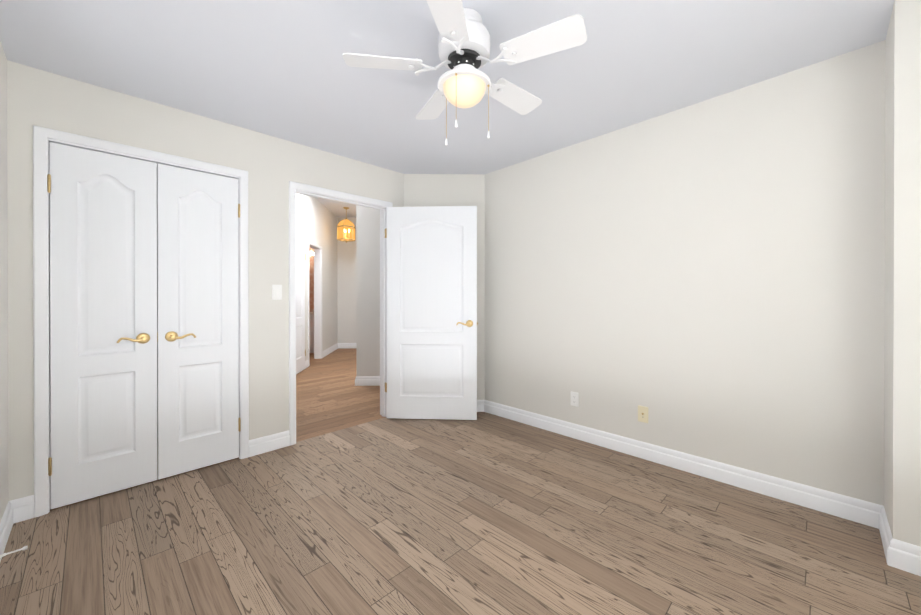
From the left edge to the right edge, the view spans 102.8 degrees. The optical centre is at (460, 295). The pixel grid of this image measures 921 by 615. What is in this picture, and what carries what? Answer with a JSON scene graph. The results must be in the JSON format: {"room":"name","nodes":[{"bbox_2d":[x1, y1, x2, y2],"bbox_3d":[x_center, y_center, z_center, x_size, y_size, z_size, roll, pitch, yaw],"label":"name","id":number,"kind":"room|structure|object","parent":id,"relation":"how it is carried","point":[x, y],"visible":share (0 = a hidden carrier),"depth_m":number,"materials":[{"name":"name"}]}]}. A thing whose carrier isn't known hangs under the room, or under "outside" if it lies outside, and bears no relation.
{"room":"empty bedroom","nodes":[
{"label":"empty bedroom","id":0,"kind":"room"},
{"bbox_2d":[0,41,8,521],"bbox_3d":[-1.047,-0.112,0.529,3.840,2.620,0.120,0,0,45],"label":"wall","id":1,"kind":"structure","parent":0,"point":[4,484],"depth_m":1.83,"materials":[{"name":"paint"}]},
{"bbox_2d":[0,497,23,561],"bbox_3d":[-0.995,1.139,0.585,3.840,0.119,0.030,0,0,45],"label":"baseboard","id":2,"kind":"structure","parent":1,"relation":"attached to","point":[14,511],"depth_m":1.87,"materials":[{"name":"white paint"}]},
{"bbox_2d":[0,546,27,557],"bbox_3d":[-1.971,1.127,1.617,0.022,0.021,0.090,0,0,45],"label":"door stop","id":3,"kind":"object","parent":2,"relation":"attached to","point":[17,550],"visible":1,"depth_m":1.62,"materials":[{"name":"white plastic"}]},
{"bbox_2d":[157,377,157,444],"bbox_3d":[-2.263,-0.038,2.676,0.670,2.460,1.529,0,0,45],"label":"wall","id":4,"kind":"structure","parent":0,"point":[157,410],"depth_m":2.93,"materials":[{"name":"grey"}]},
{"bbox_2d":[7,60,403,500],"bbox_3d":[-1.554,-0.273,2.828,0.120,2.930,2.670,0,0,45],"label":"wall","id":5,"kind":"structure","parent":0,"point":[273,166],"depth_m":2.45,"materials":[{"name":"paint"}]},
{"bbox_2d":[47,142,156,508],"bbox_3d":[-2.120,0.167,2.204,0.165,2.030,0.468,0,0,45],"label":"closet door","id":6,"kind":"structure","parent":5,"relation":"in","point":[103,289],"depth_m":2.18,"materials":[{"name":"paint"}]},
{"bbox_2d":[33,125,248,517],"bbox_3d":[-1.982,0.158,2.398,0.120,2.070,0.969,0,0,45],"label":"door frame","id":7,"kind":"structure","parent":5,"relation":"attached to","point":[48,219],"depth_m":2.06,"materials":[{"name":"white paint"}]},
{"bbox_2d":[157,163,240,479],"bbox_3d":[-1.788,0.166,2.537,0.165,2.030,0.467,0,0,45],"label":"closet door","id":8,"kind":"structure","parent":5,"relation":"in","point":[199,419],"depth_m":2.51,"materials":[{"name":"paint"}]},
{"bbox_2d":[249,430,289,456],"bbox_3d":[-1.465,1.132,2.826,0.017,0.119,0.291,0,0,45],"label":"baseboard","id":9,"kind":"structure","parent":5,"relation":"attached to","point":[257,446],"depth_m":2.82,"materials":[{"name":"white paint"}]},
{"bbox_2d":[272,285,281,299],"bbox_3d":[-1.426,-0.029,2.864,0.013,0.117,0.072,0,0,45],"label":"light switch","id":10,"kind":"object","parent":5,"relation":"attached to","point":[276,292],"visible":1,"depth_m":2.86,"materials":[{"name":"white plastic"}]},
{"bbox_2d":[289,181,392,445],"bbox_3d":[-1.058,0.137,3.316,0.138,2.106,0.982,0,0,45],"label":"door frame","id":11,"kind":"structure","parent":5,"relation":"attached to","point":[293,186],"depth_m":3.12,"materials":[{"name":"white paint"}]},
{"bbox_2d":[385,228,386,391],"bbox_3d":[-0.729,0.142,3.602,0.044,1.600,0.002,0,0,45],"label":"jamb hinge leaves","id":12,"kind":"object","parent":5,"relation":"attached to","point":[386,237],"visible":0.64,"depth_m":3.60,"materials":[{"name":"gold metal"}]},
{"bbox_2d":[387,206,477,419],"bbox_3d":[-0.275,0.163,3.527,0.884,2.030,0.165,0,0,3],"label":"bedroom door","id":13,"kind":"structure","parent":5,"relation":"in","point":[432,322],"depth_m":3.51,"materials":[{"name":"paint"}]},
{"bbox_2d":[296,194,337,360],"bbox_3d":[-2.614,-0.283,6.176,0.120,2.930,4.516,0,0,-6],"label":"wall","id":14,"kind":"structure","parent":0,"point":[316,221],"depth_m":7.17,"materials":[{"name":"white paint"}]},
{"bbox_2d":[296,238,305,373],"bbox_3d":[-2.435,0.157,5.503,0.100,2.030,0.765,0,0,-6],"label":"hall door","id":15,"kind":"structure","parent":14,"relation":"in","point":[300,305],"depth_m":5.68,"materials":[{"name":"paint"}]},
{"bbox_2d":[296,235,321,365],"bbox_3d":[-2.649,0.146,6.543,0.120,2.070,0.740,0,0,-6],"label":"door frame","id":16,"kind":"structure","parent":14,"relation":"attached to","point":[317,303],"depth_m":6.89,"materials":[{"name":"white paint"}]},
{"bbox_2d":[309,247,313,311],"bbox_3d":[-3.635,-0.285,6.763,1.800,2.930,2.650,0,0,-6],"label":"wall tile","id":17,"kind":"structure","parent":14,"relation":"attached to","point":[311,282],"depth_m":8.01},
{"bbox_2d":[305,343,379,385],"bbox_3d":[-1.102,1.122,6.237,5.157,0.119,2.418,0,0,45],"label":"baseboard","id":18,"kind":"structure","parent":14,"relation":"attached to","point":[367,380],"depth_m":4.82,"materials":[{"name":"white paint"}]},
{"bbox_2d":[315,197,355,216],"bbox_3d":[-3.248,-1.792,7.441,8.791,0.080,14.000,0,0,45],"label":"ceiling","id":19,"kind":"structure","parent":0,"point":[336,208],"depth_m":7.30,"materials":[{"name":"white paint"}]},
{"bbox_2d":[337,207,355,242],"bbox_3d":[-2.273,-1.401,7.322,0.319,0.702,0.364,0,0,-1],"label":"pendant lantern","id":20,"kind":"object","parent":19,"relation":"hanging from","point":[346,230],"visible":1,"depth_m":7.21,"materials":[{"name":"gold metal"}]},
{"bbox_2d":[337,217,356,342],"bbox_3d":[-2.383,-0.289,8.309,1.940,2.930,0.150,0,0,-1],"label":"wall","id":21,"kind":"structure","parent":0,"point":[346,281],"depth_m":8.23,"materials":[{"name":"white paint"}]},
{"bbox_2d":[356,205,379,375],"bbox_3d":[-0.118,-0.285,6.918,2.560,2.930,4.080,0,0,-1],"label":"wall pier","id":22,"kind":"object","parent":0,"point":[368,285],"visible":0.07,"depth_m":4.87,"materials":[{"name":"white paint"}]},
{"bbox_2d":[404,174,484,399],"bbox_3d":[-0.166,-0.276,3.820,0.821,2.930,0.120,0,0,-4],"label":"wall","id":23,"kind":"structure","parent":0,"point":[421,190],"depth_m":3.77,"materials":[{"name":"paint"}]},
{"bbox_2d":[477,400,483,411],"bbox_3d":[-0.227,1.130,3.692,0.552,0.119,0.719,0,0,45],"label":"baseboard","id":24,"kind":"structure","parent":23,"relation":"attached to","point":[480,403],"depth_m":3.77,"materials":[{"name":"white paint"}]},
{"bbox_2d":[0,0,894,173],"bbox_3d":[0.181,-1.367,1.621,4.041,0.275,3.565,0,0,45],"label":"ceiling","id":25,"kind":"structure","parent":0,"point":[281,69],"depth_m":1.97,"materials":[{"name":"white paint"}]},
{"bbox_2d":[343,0,586,145],"bbox_3d":[-0.006,-0.997,1.694,1.034,0.551,1.048,0,0,-1],"label":"ceiling fan","id":26,"kind":"object","parent":25,"relation":"hanging from","point":[464,43],"visible":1,"depth_m":1.62,"materials":[{"name":"white"}]},
{"bbox_2d":[0,348,920,614],"bbox_3d":[-1.736,1.182,5.950,13.050,0.001,14.000,0,0,45],"label":"floor","id":27,"kind":"structure","parent":0,"point":[485,513],"depth_m":1.82,"materials":[{"name":"brown wood"}]},
{"bbox_2d":[309,307,313,352],"bbox_3d":[-3.313,0.693,7.736,0.948,0.969,0.518,0,0,-6],"label":"bathroom vanity","id":28,"kind":"object","parent":27,"relation":"on","point":[311,325],"visible":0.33,"depth_m":7.51,"materials":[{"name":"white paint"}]},
{"bbox_2d":[485,40,884,505],"bbox_3d":[1.251,-0.118,2.877,2.706,2.620,0.120,0,0,45],"label":"wall","id":29,"kind":"structure","parent":0,"point":[705,279],"depth_m":2.38,"materials":[{"name":"paint"}]},
{"bbox_2d":[571,391,578,406],"bbox_3d":[0.955,0.866,3.083,0.072,0.117,0.008,0,0,45],"label":"duplex electrical outlet","id":30,"kind":"object","parent":29,"relation":"attached to","point":[574,398],"visible":1,"depth_m":3.08,"materials":[{"name":"white plastic"}]},
{"bbox_2d":[638,405,647,422],"bbox_3d":[1.337,0.870,2.698,0.072,0.117,0.016,0,0,45],"label":"outlet","id":31,"kind":"object","parent":29,"relation":"attached to","point":[642,413],"visible":1,"depth_m":2.70,"materials":[{"name":"beige plastic"}]},
{"bbox_2d":[484,400,871,526],"bbox_3d":[1.202,1.132,2.832,2.706,0.119,0.017,0,0,45],"label":"baseboard","id":32,"kind":"structure","parent":29,"relation":"attached to","point":[839,505],"depth_m":2.40,"materials":[{"name":"white paint"}]},
{"bbox_2d":[884,0,920,546],"bbox_3d":[2.338,-0.115,1.548,0.710,2.620,0.475,0,0,45],"label":"wall","id":33,"kind":"structure","parent":0,"point":[902,406],"depth_m":1.61,"materials":[{"name":"paint"}]},
{"bbox_2d":[872,503,890,531],"bbox_3d":[2.025,1.135,1.752,0.017,0.119,0.300,0,0,45],"label":"baseboard","id":34,"kind":"structure","parent":33,"relation":"attached to","point":[879,517],"depth_m":1.88,"materials":[{"name":"white paint"}]},
{"bbox_2d":[880,532,920,575],"bbox_3d":[2.106,1.136,1.435,0.577,0.119,0.017,0,0,45],"label":"baseboard","id":35,"kind":"structure","parent":33,"relation":"attached to","point":[903,556],"depth_m":1.61,"materials":[{"name":"white paint"}]}
]}

